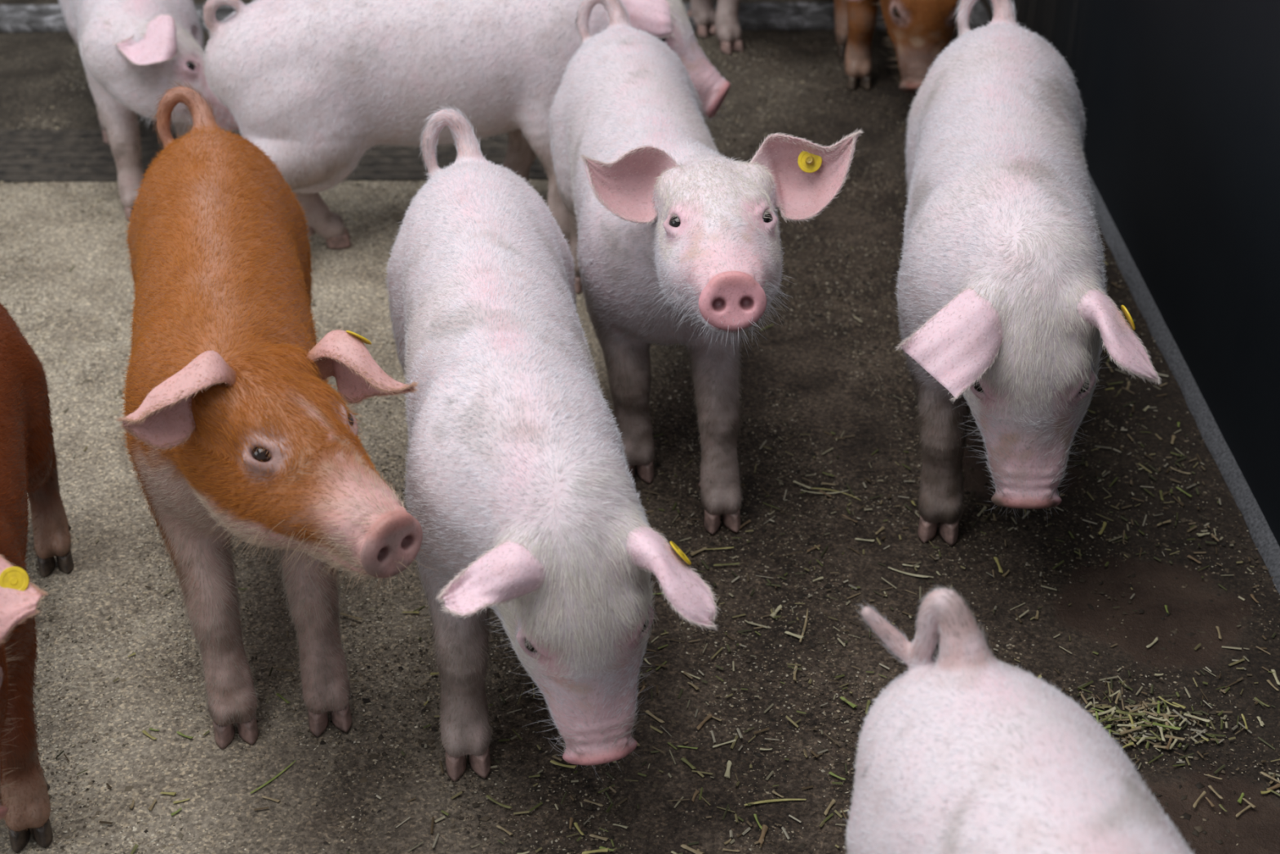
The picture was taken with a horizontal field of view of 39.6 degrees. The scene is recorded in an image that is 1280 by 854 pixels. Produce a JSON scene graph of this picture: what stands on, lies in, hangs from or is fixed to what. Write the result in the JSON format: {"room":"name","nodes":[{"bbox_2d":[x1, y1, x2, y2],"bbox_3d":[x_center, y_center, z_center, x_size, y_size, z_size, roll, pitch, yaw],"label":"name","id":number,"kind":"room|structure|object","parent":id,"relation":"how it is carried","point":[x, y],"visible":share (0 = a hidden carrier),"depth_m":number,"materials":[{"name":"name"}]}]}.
{"room":"farm building","nodes":[
{"label":"farm building","id":0,"kind":"room"},
{"bbox_2d":[0,0,1279,853],"bbox_3d":[-0.870,0.012,2.498,3.460,0.005,5.000,0,33,0],"label":"floor","id":1,"kind":"structure","parent":0,"point":[29,61],"depth_m":2.19,"materials":[{"name":"concrete"}]},
{"bbox_2d":[0,301,74,853],"bbox_3d":[-0.745,0.136,1.910,0.238,0.417,0.811,-10,34,-15],"label":"pig","id":2,"kind":"object","parent":1,"relation":"on","point":[28,460],"visible":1,"depth_m":1.83},
{"bbox_2d":[130,844,138,853],"bbox_3d":[-0.521,0.437,1.822,0.004,0.002,0.026,7,33,11],"label":"stalk","id":3,"kind":"object","parent":1,"relation":"on","point":[135,846],"visible":1,"depth_m":1.83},
{"bbox_2d":[57,0,240,220],"bbox_3d":[-0.914,-0.693,3.208,0.260,0.419,0.821,-15,35,-22],"label":"pig","id":4,"kind":"object","parent":1,"relation":"on","point":[129,49],"visible":0.81,"depth_m":2.90},
{"bbox_2d":[142,729,156,739],"bbox_3d":[-0.544,0.341,1.972,0.023,0.002,0.004,23,39,31],"label":"stalk","id":5,"kind":"object","parent":1,"relation":"on","point":[144,731],"visible":1,"depth_m":1.97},
{"bbox_2d":[148,798,156,810],"bbox_3d":[-0.515,0.399,1.882,0.004,0.002,0.018,6,33,10],"label":"stalk","id":6,"kind":"object","parent":1,"relation":"on","point":[150,807],"visible":1,"depth_m":1.88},
{"bbox_2d":[160,791,177,795],"bbox_3d":[-0.503,0.390,1.895,0.018,0.002,0.005,3,33,5],"label":"stalk","id":7,"kind":"object","parent":1,"relation":"on","point":[164,793],"visible":1,"depth_m":1.90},
{"bbox_2d":[173,797,190,803],"bbox_3d":[-0.486,0.396,1.887,0.018,0.001,0.004,-10,34,-16],"label":"stalk","id":8,"kind":"object","parent":1,"relation":"on","point":[174,802],"visible":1,"depth_m":1.89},
{"bbox_2d":[176,731,194,738],"bbox_3d":[-0.504,0.341,1.972,0.023,0.002,0.004,15,36,22],"label":"stalk","id":9,"kind":"object","parent":1,"relation":"on","point":[178,732],"visible":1,"depth_m":1.97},
{"bbox_2d":[262,795,280,802],"bbox_3d":[-0.392,0.395,1.889,0.022,0.002,0.004,11,34,17],"label":"stalk","id":10,"kind":"object","parent":1,"relation":"on","point":[263,796],"visible":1,"depth_m":1.89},
{"bbox_2d":[249,760,295,793],"bbox_3d":[-0.394,0.377,1.916,0.004,0.002,0.066,23,39,32],"label":"stalk","id":11,"kind":"object","parent":1,"relation":"on","point":[286,767],"visible":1,"depth_m":1.91,"materials":[{"name":"plant"}]},
{"bbox_2d":[0,128,548,182],"bbox_3d":[-1.322,-0.504,3.306,2.620,0.005,0.235,0,33,-1],"label":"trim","id":12,"kind":"structure","parent":1,"relation":"on","point":[50,152],"depth_m":3.30,"materials":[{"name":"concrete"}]},
{"bbox_2d":[115,80,434,749],"bbox_3d":[-0.448,-0.038,2.122,0.303,0.482,0.983,-7,33,-11],"label":"pig","id":13,"kind":"object","parent":1,"relation":"on","point":[234,424],"visible":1,"depth_m":1.88},
{"bbox_2d":[275,693,289,702],"bbox_3d":[-0.406,0.309,2.023,0.023,0.002,0.004,28,42,37],"label":"stalk","id":14,"kind":"object","parent":1,"relation":"on","point":[277,694],"visible":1,"depth_m":2.02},
{"bbox_2d":[339,612,362,619],"bbox_3d":[-0.349,0.229,2.148,0.031,0.003,0.005,13,35,19],"label":"stalk","id":15,"kind":"object","parent":1,"relation":"on","point":[340,613],"visible":0.99,"depth_m":2.15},
{"bbox_2d":[401,611,419,613],"bbox_3d":[-0.278,0.224,2.156,0.022,0.002,0.004,0,33,1],"label":"stalk","id":16,"kind":"object","parent":1,"relation":"on","point":[402,611],"visible":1,"depth_m":2.16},
{"bbox_2d":[199,0,730,249],"bbox_3d":[-0.288,-0.524,2.912,0.866,0.452,0.268,-7,33,-11],"label":"pig","id":17,"kind":"object","parent":1,"relation":"on","point":[320,84],"visible":0.67,"depth_m":2.79},
{"bbox_2d":[485,795,512,808],"bbox_3d":[-0.149,0.397,1.883,0.034,0.003,0.005,19,37,27],"label":"stalk","id":18,"kind":"object","parent":1,"relation":"on","point":[486,796],"visible":1,"depth_m":1.88,"materials":[{"name":"plant"}]},
{"bbox_2d":[496,825,513,835],"bbox_3d":[-0.141,0.419,1.851,0.022,0.001,0.004,23,39,32],"label":"stalk","id":19,"kind":"object","parent":1,"relation":"on","point":[498,826],"visible":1,"depth_m":1.85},
{"bbox_2d":[382,103,719,782],"bbox_3d":[-0.151,0.018,2.044,0.262,0.471,0.919,-7,33,-10],"label":"pig","id":20,"kind":"object","parent":1,"relation":"on","point":[521,486],"visible":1,"depth_m":1.75},
{"bbox_2d":[550,760,577,768],"bbox_3d":[-0.083,0.366,1.932,0.031,0.003,0.005,10,34,15],"label":"stalk","id":21,"kind":"object","parent":1,"relation":"on","point":[551,761],"visible":1,"depth_m":1.93,"materials":[{"name":"plant"}]},
{"bbox_2d":[568,817,573,829],"bbox_3d":[-0.072,0.414,1.858,0.004,0.002,0.017,2,33,4],"label":"stalk","id":22,"kind":"object","parent":1,"relation":"on","point":[571,819],"visible":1,"depth_m":1.86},
{"bbox_2d":[573,822,584,835],"bbox_3d":[-0.063,0.418,1.851,0.004,0.001,0.020,-15,35,-22],"label":"stalk","id":23,"kind":"object","parent":1,"relation":"on","point":[575,824],"visible":1,"depth_m":1.85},
{"bbox_2d":[583,799,603,806],"bbox_3d":[-0.049,0.398,1.884,0.023,0.002,0.004,13,35,20],"label":"stalk","id":24,"kind":"object","parent":1,"relation":"on","point":[585,800],"visible":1,"depth_m":1.88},
{"bbox_2d":[582,848,608,853],"bbox_3d":[-0.046,0.435,1.824,0.028,0.002,0.005,-5,33,-8],"label":"stalk","id":25,"kind":"object","parent":1,"relation":"on","point":[603,849],"visible":1,"depth_m":1.82,"materials":[{"name":"plant"}]},
{"bbox_2d":[589,833,608,840],"bbox_3d":[-0.042,0.424,1.842,0.021,0.002,0.005,12,34,17],"label":"stalk","id":26,"kind":"object","parent":1,"relation":"on","point":[591,834],"visible":1,"depth_m":1.84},
{"bbox_2d":[0,34,1279,853],"bbox_3d":[-0.205,-0.083,2.644,1.995,0.002,2.856,0,33,0],"label":"crumbs","id":27,"kind":"object","parent":1,"relation":"on","point":[455,804],"visible":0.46,"depth_m":2.21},
{"bbox_2d":[0,34,1279,853],"bbox_3d":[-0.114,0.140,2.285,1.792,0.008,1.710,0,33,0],"label":"straw","id":28,"kind":"object","parent":1,"relation":"on","point":[1148,706],"visible":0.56,"depth_m":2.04,"materials":[{"name":"plant"}]},
{"bbox_2d":[1105,728,1125,735],"bbox_3d":[0.528,0.338,1.975,0.024,0.002,0.005,18,37,26],"label":"stalk","id":29,"kind":"object","parent":28,"relation":"on","point":[1112,731],"visible":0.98,"depth_m":1.98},
{"bbox_2d":[1107,715,1128,720],"bbox_3d":[0.534,0.326,1.987,0.027,0.002,0.004,-7,33,-10],"label":"stalk","id":30,"kind":"object","parent":28,"relation":"on","point":[1126,717],"visible":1,"depth_m":1.99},
{"bbox_2d":[1116,724,1136,727],"bbox_3d":[0.541,0.331,1.977,0.022,0.002,0.004,2,33,3],"label":"stalk","id":31,"kind":"object","parent":28,"relation":"on","point":[1129,725],"visible":1,"depth_m":1.98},
{"bbox_2d":[1120,725,1137,741],"bbox_3d":[0.542,0.340,1.970,0.005,0.002,0.027,-12,34,-18],"label":"stalk","id":32,"kind":"object","parent":28,"relation":"on","point":[1123,727],"visible":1,"depth_m":1.97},
{"bbox_2d":[1119,725,1141,734],"bbox_3d":[0.544,0.335,1.971,0.030,0.002,0.005,-12,35,-19],"label":"stalk","id":33,"kind":"object","parent":28,"relation":"on","point":[1122,732],"visible":1,"depth_m":1.97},
{"bbox_2d":[1115,709,1146,715],"bbox_3d":[0.550,0.320,1.994,0.034,0.003,0.006,5,33,8],"label":"stalk","id":34,"kind":"object","parent":28,"relation":"on","point":[1117,710],"visible":1,"depth_m":1.99,"materials":[{"name":"plant"}]},
{"bbox_2d":[1128,714,1135,728],"bbox_3d":[0.548,0.328,1.982,0.005,0.002,0.025,1,33,1],"label":"stalk","id":35,"kind":"object","parent":28,"relation":"on","point":[1129,715],"visible":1,"depth_m":1.98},
{"bbox_2d":[1128,706,1145,712],"bbox_3d":[0.560,0.318,2.003,0.022,0.002,0.004,-14,35,-21],"label":"stalk","id":36,"kind":"object","parent":28,"relation":"on","point":[1143,707],"visible":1,"depth_m":2.00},
{"bbox_2d":[1134,736,1156,738],"bbox_3d":[0.558,0.343,1.964,0.025,0.002,0.004,0,33,-1],"label":"stalk","id":37,"kind":"object","parent":28,"relation":"on","point":[1135,737],"visible":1,"depth_m":1.96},
{"bbox_2d":[1142,710,1158,715],"bbox_3d":[0.572,0.320,1.994,0.018,0.002,0.005,14,35,21],"label":"stalk","id":38,"kind":"object","parent":28,"relation":"on","point":[1147,712],"visible":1,"depth_m":1.99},
{"bbox_2d":[1147,715,1166,720],"bbox_3d":[0.578,0.325,1.988,0.022,0.002,0.004,12,34,17],"label":"stalk","id":39,"kind":"object","parent":28,"relation":"on","point":[1148,716],"visible":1,"depth_m":1.99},
{"bbox_2d":[1157,700,1159,713],"bbox_3d":[0.586,0.317,2.009,0.004,0.001,0.023,8,33,12],"label":"stalk","id":40,"kind":"object","parent":28,"relation":"on","point":[1158,701],"visible":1,"depth_m":2.01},
{"bbox_2d":[1163,713,1169,730],"bbox_3d":[0.588,0.329,1.985,0.006,0.002,0.027,5,33,7],"label":"stalk","id":41,"kind":"object","parent":28,"relation":"on","point":[1165,716],"visible":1,"depth_m":1.99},
{"bbox_2d":[1165,737,1172,749],"bbox_3d":[0.581,0.347,1.952,0.004,0.002,0.022,15,36,23],"label":"stalk","id":42,"kind":"object","parent":28,"relation":"on","point":[1171,738],"visible":1,"depth_m":1.95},
{"bbox_2d":[1183,712,1210,721],"bbox_3d":[0.624,0.325,1.991,0.030,0.003,0.005,15,35,22],"label":"stalk","id":43,"kind":"object","parent":28,"relation":"on","point":[1184,713],"visible":1,"depth_m":1.99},
{"bbox_2d":[1266,782,1279,791],"bbox_3d":[0.679,0.385,1.903,0.023,0.002,0.006,-16,36,-23],"label":"stalk","id":44,"kind":"object","parent":28,"relation":"on","point":[1277,784],"visible":1,"depth_m":1.90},
{"bbox_2d":[644,710,665,722],"bbox_3d":[0.017,0.325,1.997,0.005,0.002,0.028,-28,42,-36],"label":"stalk","id":45,"kind":"object","parent":1,"relation":"on","point":[648,712],"visible":1,"depth_m":2.00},
{"bbox_2d":[677,745,697,749],"bbox_3d":[0.053,0.352,1.956,0.023,0.002,0.003,6,33,9],"label":"stalk","id":46,"kind":"object","parent":1,"relation":"on","point":[677,745],"visible":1,"depth_m":1.96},
{"bbox_2d":[680,757,696,768],"bbox_3d":[0.053,0.366,1.933,0.005,0.002,0.022,-22,39,-31],"label":"stalk","id":47,"kind":"object","parent":1,"relation":"on","point":[684,759],"visible":1,"depth_m":1.93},
{"bbox_2d":[680,844,704,853],"bbox_3d":[0.054,0.434,1.826,0.026,0.002,0.006,19,37,27],"label":"stalk","id":48,"kind":"object","parent":1,"relation":"on","point":[683,846],"visible":1,"depth_m":1.82,"materials":[{"name":"plant"}]},
{"bbox_2d":[687,681,699,689],"bbox_3d":[0.061,0.297,2.042,0.005,0.002,0.018,-26,41,-34],"label":"stalk","id":49,"kind":"object","parent":1,"relation":"on","point":[689,682],"visible":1,"depth_m":2.04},
{"bbox_2d":[692,790,698,801],"bbox_3d":[0.059,0.392,1.892,0.004,0.002,0.018,11,34,16],"label":"stalk","id":50,"kind":"object","parent":1,"relation":"on","point":[696,792],"visible":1,"depth_m":1.89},
{"bbox_2d":[689,546,706,555],"bbox_3d":[0.074,0.157,2.260,0.027,0.002,0.006,-21,38,-30],"label":"stalk","id":51,"kind":"object","parent":1,"relation":"on","point":[694,553],"visible":1,"depth_m":2.26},
{"bbox_2d":[696,713,712,729],"bbox_3d":[0.072,0.330,1.990,0.005,0.002,0.030,20,37,28],"label":"stalk","id":52,"kind":"object","parent":1,"relation":"on","point":[709,715],"visible":1,"depth_m":1.99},
{"bbox_2d":[547,0,864,534],"bbox_3d":[0.067,-0.257,2.435,0.325,0.514,0.978,-4,33,-6],"label":"pig","id":53,"kind":"object","parent":1,"relation":"on","point":[673,240],"visible":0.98,"depth_m":2.24},
{"bbox_2d":[686,0,743,54],"bbox_3d":[0.074,-1.094,3.810,0.281,0.448,0.991,-19,37,-27],"label":"pig","id":54,"kind":"object","parent":1,"relation":"on","point":[723,22],"visible":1,"depth_m":3.74},
{"bbox_2d":[706,546,733,549],"bbox_3d":[0.099,0.154,2.265,0.042,0.002,0.004,-3,33,-5],"label":"stalk","id":55,"kind":"object","parent":1,"relation":"on","point":[725,547],"visible":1,"depth_m":2.27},
{"bbox_2d":[712,738,735,747],"bbox_3d":[0.093,0.349,1.960,0.029,0.002,0.004,-12,34,-18],"label":"stalk","id":56,"kind":"object","parent":1,"relation":"on","point":[732,740],"visible":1,"depth_m":1.96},
{"bbox_2d":[713,562,739,565],"bbox_3d":[0.109,0.172,2.236,0.034,0.003,0.005,-3,33,-5],"label":"stalk","id":57,"kind":"object","parent":1,"relation":"on","point":[735,563],"visible":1,"depth_m":2.24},
{"bbox_2d":[724,760,732,777],"bbox_3d":[0.096,0.370,1.925,0.006,0.002,0.027,5,33,8],"label":"stalk","id":58,"kind":"object","parent":1,"relation":"on","point":[726,775],"visible":1,"depth_m":1.92,"materials":[{"name":"plant"}]},
{"bbox_2d":[722,848,740,851],"bbox_3d":[0.094,0.434,1.827,0.018,0.001,0.003,4,33,6],"label":"stalk","id":59,"kind":"object","parent":1,"relation":"on","point":[723,849],"visible":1,"depth_m":1.83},
{"bbox_2d":[739,519,751,528],"bbox_3d":[0.135,0.126,2.309,0.005,0.002,0.027,25,40,34],"label":"stalk","id":60,"kind":"object","parent":1,"relation":"on","point":[748,520],"visible":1,"depth_m":2.31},
{"bbox_2d":[753,813,761,829],"bbox_3d":[0.125,0.413,1.859,0.004,0.002,0.026,-11,34,-16],"label":"stalk","id":61,"kind":"object","parent":1,"relation":"on","point":[754,815],"visible":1,"depth_m":1.86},
{"bbox_2d":[758,824,768,844],"bbox_3d":[0.127,0.422,1.844,0.007,0.002,0.028,9,33,13],"label":"stalk","id":62,"kind":"object","parent":1,"relation":"on","point":[764,828],"visible":1,"depth_m":1.84,"materials":[{"name":"plant"}]},
{"bbox_2d":[744,798,805,805],"bbox_3d":[0.143,0.397,1.886,0.068,0.002,0.007,-4,33,-6],"label":"stalk","id":63,"kind":"object","parent":1,"relation":"on","point":[781,799],"visible":1,"depth_m":1.89,"materials":[{"name":"plant"}]},
{"bbox_2d":[769,604,782,617],"bbox_3d":[0.165,0.223,2.156,0.007,0.002,0.027,18,37,26],"label":"stalk","id":64,"kind":"object","parent":1,"relation":"on","point":[772,615],"visible":1,"depth_m":2.16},
{"bbox_2d":[772,790,784,797],"bbox_3d":[0.147,0.391,1.895,0.015,0.001,0.004,25,40,34],"label":"stalk","id":65,"kind":"object","parent":1,"relation":"on","point":[773,791],"visible":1,"depth_m":1.90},
{"bbox_2d":[784,631,804,638],"bbox_3d":[0.184,0.247,2.119,0.024,0.002,0.006,17,36,24],"label":"stalk","id":66,"kind":"object","parent":1,"relation":"on","point":[786,632],"visible":1,"depth_m":2.12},
{"bbox_2d":[793,665,797,680],"bbox_3d":[0.180,0.285,2.060,0.005,0.002,0.026,5,33,7],"label":"stalk","id":67,"kind":"object","parent":1,"relation":"on","point":[796,666],"visible":1,"depth_m":2.06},
{"bbox_2d":[793,480,811,488],"bbox_3d":[0.218,0.077,2.385,0.029,0.002,0.005,23,39,31],"label":"stalk","id":68,"kind":"object","parent":1,"relation":"on","point":[794,481],"visible":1,"depth_m":2.39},
{"bbox_2d":[799,608,808,642],"bbox_3d":[0.198,0.238,2.134,0.004,0.002,0.066,7,33,11],"label":"stalk","id":69,"kind":"object","parent":1,"relation":"on","point":[806,615],"visible":1,"depth_m":2.14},
{"bbox_2d":[806,544,820,551],"bbox_3d":[0.221,0.154,2.265,0.023,0.002,0.004,-21,38,-30],"label":"stalk","id":70,"kind":"object","parent":1,"relation":"on","point":[818,545],"visible":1,"depth_m":2.27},
{"bbox_2d":[802,489,848,493],"bbox_3d":[0.248,0.086,2.370,0.063,0.004,0.004,-1,33,-1],"label":"stalk","id":71,"kind":"object","parent":1,"relation":"on","point":[802,490],"visible":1,"depth_m":2.37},
{"bbox_2d":[823,799,835,815],"bbox_3d":[0.200,0.401,1.878,0.004,0.002,0.026,17,36,24],"label":"stalk","id":72,"kind":"object","parent":1,"relation":"on","point":[833,801],"visible":1,"depth_m":1.88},
{"bbox_2d":[808,487,861,500],"bbox_3d":[0.261,0.087,2.372,0.073,0.001,0.011,13,35,19],"label":"stalk","id":73,"kind":"object","parent":1,"relation":"on","point":[811,487],"visible":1,"depth_m":2.38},
{"bbox_2d":[828,771,846,779],"bbox_3d":[0.213,0.376,1.918,0.021,0.002,0.004,21,38,29],"label":"stalk","id":74,"kind":"object","parent":1,"relation":"on","point":[829,772],"visible":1,"depth_m":1.92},
{"bbox_2d":[840,696,857,707],"bbox_3d":[0.237,0.312,2.018,0.006,0.002,0.024,-25,40,-34],"label":"stalk","id":75,"kind":"object","parent":1,"relation":"on","point":[842,698],"visible":1,"depth_m":2.02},
{"bbox_2d":[855,537,875,541],"bbox_3d":[0.288,0.144,2.281,0.026,0.002,0.004,6,33,10],"label":"stalk","id":76,"kind":"object","parent":1,"relation":"on","point":[855,538],"visible":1,"depth_m":2.28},
{"bbox_2d":[865,699,871,714],"bbox_3d":[0.258,0.317,2.011,0.004,0.002,0.024,7,33,11],"label":"stalk","id":77,"kind":"object","parent":1,"relation":"on","point":[868,701],"visible":0.94,"depth_m":2.01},
{"bbox_2d":[875,525,884,534],"bbox_3d":[0.309,0.133,2.298,0.005,0.002,0.020,24,40,33],"label":"stalk","id":78,"kind":"object","parent":1,"relation":"on","point":[882,527],"visible":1,"depth_m":2.30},
{"bbox_2d":[832,0,961,99],"bbox_3d":[0.474,-0.998,3.639,0.292,0.471,0.918,-4,33,-7],"label":"pig","id":79,"kind":"object","parent":1,"relation":"on","point":[919,30],"visible":0.85,"depth_m":3.33},
{"bbox_2d":[888,566,928,577],"bbox_3d":[0.335,0.182,2.221,0.053,0.003,0.004,13,35,19],"label":"stalk","id":80,"kind":"object","parent":1,"relation":"on","point":[901,571],"visible":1,"depth_m":2.22,"materials":[{"name":"plant"}]},
{"bbox_2d":[977,506,986,516],"bbox_3d":[0.448,0.111,2.334,0.004,0.002,0.026,20,38,28],"label":"stalk","id":81,"kind":"object","parent":1,"relation":"on","point":[984,507],"visible":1,"depth_m":2.33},
{"bbox_2d":[993,556,1003,573],"bbox_3d":[0.450,0.174,2.233,0.006,0.003,0.033,-2,33,-3],"label":"stalk","id":82,"kind":"object","parent":1,"relation":"on","point":[996,558],"visible":1,"depth_m":2.23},
{"bbox_2d":[844,584,1195,853],"bbox_3d":[0.390,0.557,1.204,0.282,0.464,0.983,-7,33,-11],"label":"pig","id":83,"kind":"object","parent":1,"relation":"on","point":[966,751],"visible":1,"depth_m":1.36},
{"bbox_2d":[893,0,1162,545],"bbox_3d":[0.474,-0.214,2.387,0.281,0.493,0.959,3,33,5],"label":"pig","id":84,"kind":"object","parent":1,"relation":"on","point":[1006,313],"visible":1,"depth_m":2.06},
{"bbox_2d":[1098,521,1106,534],"bbox_3d":[0.598,0.131,2.301,0.005,0.003,0.030,16,36,23],"label":"stalk","id":85,"kind":"object","parent":1,"relation":"on","point":[1104,523],"visible":1,"depth_m":2.30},
{"bbox_2d":[1092,706,1115,715],"bbox_3d":[0.522,0.320,2.001,0.032,0.003,0.005,-12,35,-19],"label":"stalk","id":86,"kind":"object","parent":1,"relation":"on","point":[1114,707],"visible":1,"depth_m":2.00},
{"bbox_2d":[1097,713,1112,724],"bbox_3d":[0.518,0.326,1.987,0.027,0.002,0.005,-21,38,-29],"label":"stalk","id":87,"kind":"object","parent":1,"relation":"on","point":[1111,714],"visible":0.86,"depth_m":1.99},
{"bbox_2d":[1115,692,1120,703],"bbox_3d":[0.541,0.308,2.016,0.004,0.001,0.020,14,35,21],"label":"stalk","id":88,"kind":"object","parent":1,"relation":"on","point":[1118,695],"visible":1,"depth_m":2.02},
{"bbox_2d":[1136,736,1145,744],"bbox_3d":[0.551,0.345,1.959,0.004,0.002,0.017,28,42,36],"label":"stalk","id":89,"kind":"object","parent":1,"relation":"on","point":[1142,738],"visible":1,"depth_m":1.96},
{"bbox_2d":[1146,637,1158,647],"bbox_3d":[0.606,0.256,2.107,0.024,0.002,0.004,-28,42,-36],"label":"stalk","id":90,"kind":"object","parent":1,"relation":"on","point":[1156,639],"visible":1,"depth_m":2.11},
{"bbox_2d":[1149,729,1162,740],"bbox_3d":[0.570,0.341,1.966,0.004,0.001,0.019,-15,35,-22],"label":"stalk","id":91,"kind":"object","parent":1,"relation":"on","point":[1152,731],"visible":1,"depth_m":1.97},
{"bbox_2d":[1159,726,1165,741],"bbox_3d":[0.578,0.339,1.967,0.004,0.002,0.024,2,33,4],"label":"stalk","id":92,"kind":"object","parent":1,"relation":"on","point":[1161,728],"visible":1,"depth_m":1.97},
{"bbox_2d":[1153,744,1171,749],"bbox_3d":[0.574,0.351,1.954,0.021,0.002,0.005,5,33,8],"label":"stalk","id":93,"kind":"object","parent":1,"relation":"on","point":[1155,745],"visible":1,"depth_m":1.95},
{"bbox_2d":[1156,519,1171,525],"bbox_3d":[0.681,0.124,2.312,0.023,0.002,0.005,-15,36,-22],"label":"stalk","id":94,"kind":"object","parent":1,"relation":"on","point":[1167,521],"visible":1,"depth_m":2.31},
{"bbox_2d":[1151,721,1181,729],"bbox_3d":[0.585,0.332,1.974,0.032,0.003,0.005,9,34,14],"label":"stalk","id":95,"kind":"object","parent":1,"relation":"on","point":[1153,722],"visible":1,"depth_m":1.98,"materials":[{"name":"plant"}]},
{"bbox_2d":[1159,712,1178,716],"bbox_3d":[0.593,0.323,1.994,0.022,0.002,0.004,4,33,7],"label":"stalk","id":96,"kind":"object","parent":1,"relation":"on","point":[1160,713],"visible":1,"depth_m":1.99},
{"bbox_2d":[1158,695,1180,706],"bbox_3d":[0.600,0.311,2.015,0.027,0.002,0.004,27,41,35],"label":"stalk","id":97,"kind":"object","parent":1,"relation":"on","point":[1159,696],"visible":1,"depth_m":2.02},
{"bbox_2d":[1170,435,1175,444],"bbox_3d":[0.743,0.018,2.479,0.006,0.002,0.023,12,35,19],"label":"stalk","id":98,"kind":"object","parent":1,"relation":"on","point":[1173,437],"visible":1,"depth_m":2.48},
{"bbox_2d":[1168,738,1177,749],"bbox_3d":[0.587,0.347,1.957,0.004,0.002,0.023,22,39,31],"label":"stalk","id":99,"kind":"object","parent":1,"relation":"on","point":[1171,745],"visible":1,"depth_m":1.96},
{"bbox_2d":[1164,733,1185,740],"bbox_3d":[0.591,0.343,1.964,0.023,0.002,0.006,9,34,14],"label":"stalk","id":100,"kind":"object","parent":1,"relation":"on","point":[1166,735],"visible":1,"depth_m":1.96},
{"bbox_2d":[1172,702,1186,708],"bbox_3d":[0.610,0.314,2.011,0.016,0.002,0.004,24,40,32],"label":"stalk","id":101,"kind":"object","parent":1,"relation":"on","point":[1179,704],"visible":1,"depth_m":2.01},
{"bbox_2d":[1186,555,1201,563],"bbox_3d":[0.700,0.167,2.245,0.005,0.002,0.021,-22,38,-30],"label":"stalk","id":102,"kind":"object","parent":1,"relation":"on","point":[1188,556],"visible":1,"depth_m":2.25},
{"bbox_2d":[1192,791,1205,808],"bbox_3d":[0.592,0.395,1.884,0.004,0.002,0.030,23,39,31],"label":"stalk","id":103,"kind":"object","parent":1,"relation":"on","point":[1203,793],"visible":1,"depth_m":1.89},
{"bbox_2d":[1204,796,1215,806],"bbox_3d":[0.603,0.396,1.880,0.004,0.001,0.016,-9,34,-14],"label":"stalk","id":104,"kind":"object","parent":1,"relation":"on","point":[1206,797],"visible":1,"depth_m":1.88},
{"bbox_2d":[1208,785,1223,799],"bbox_3d":[0.613,0.388,1.893,0.004,0.001,0.022,-13,35,-20],"label":"stalk","id":105,"kind":"object","parent":1,"relation":"on","point":[1209,786],"visible":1,"depth_m":1.89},
{"bbox_2d":[1215,626,1222,639],"bbox_3d":[0.691,0.245,2.122,0.004,0.002,0.024,3,33,5],"label":"stalk","id":106,"kind":"object","parent":1,"relation":"on","point":[1217,627],"visible":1,"depth_m":2.12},
{"bbox_2d":[1237,792,1244,803],"bbox_3d":[0.639,0.394,1.889,0.004,0.002,0.018,19,37,27],"label":"stalk","id":107,"kind":"object","parent":1,"relation":"on","point":[1240,798],"visible":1,"depth_m":1.89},
{"bbox_2d":[1235,804,1251,817],"bbox_3d":[0.635,0.404,1.873,0.028,0.002,0.004,-23,39,-31],"label":"stalk","id":108,"kind":"object","parent":1,"relation":"on","point":[1248,806],"visible":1,"depth_m":1.87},
{"bbox_2d":[1240,713,1248,728],"bbox_3d":[0.676,0.329,1.988,0.003,0.002,0.026,2,33,4],"label":"stalk","id":109,"kind":"object","parent":1,"relation":"on","point":[1242,715],"visible":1,"depth_m":1.99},
{"bbox_2d":[1242,797,1256,808],"bbox_3d":[0.644,0.397,1.881,0.004,0.002,0.017,-18,37,-26],"label":"stalk","id":110,"kind":"object","parent":1,"relation":"on","point":[1243,798],"visible":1,"depth_m":1.88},
{"bbox_2d":[1253,697,1270,706],"bbox_3d":[0.706,0.312,2.018,0.004,0.001,0.020,-23,39,-32],"label":"stalk","id":111,"kind":"object","parent":1,"relation":"on","point":[1255,698],"visible":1,"depth_m":2.02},
{"bbox_2d":[1260,771,1279,782],"bbox_3d":[0.682,0.378,1.908,0.034,0.003,0.005,28,42,36],"label":"stalk","id":112,"kind":"object","parent":1,"relation":"on","point":[1262,772],"visible":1,"depth_m":1.91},
{"bbox_2d":[1266,679,1279,690],"bbox_3d":[0.727,0.296,2.043,0.004,0.001,0.020,-11,34,-17],"label":"stalk","id":113,"kind":"object","parent":1,"relation":"on","point":[1268,680],"visible":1,"depth_m":2.04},
{"bbox_2d":[1271,669,1279,684],"bbox_3d":[0.735,0.289,2.053,0.005,0.002,0.028,1,33,1],"label":"stalk","id":114,"kind":"object","parent":1,"relation":"on","point":[1272,670],"visible":1,"depth_m":2.06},
{"bbox_2d":[1011,0,1279,546],"bbox_3d":[0.828,-0.623,2.420,0.044,1.150,4.350,0,33,0],"label":"wall","id":115,"kind":"structure","parent":0,"point":[1180,98],"depth_m":2.55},
{"bbox_2d":[0,1,991,32],"bbox_3d":[-0.933,-0.900,3.914,3.400,0.020,0.135,0,33,0],"label":"trim","id":116,"kind":"structure","parent":115,"relation":"attached to","point":[751,15],"depth_m":3.89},
{"bbox_2d":[986,0,1279,595],"bbox_3d":[0.799,-0.132,2.702,0.026,0.032,4.300,0,33,0],"label":"trim","id":117,"kind":"structure","parent":115,"relation":"attached to","point":[1261,534],"depth_m":2.56,"materials":[{"name":"metal"}]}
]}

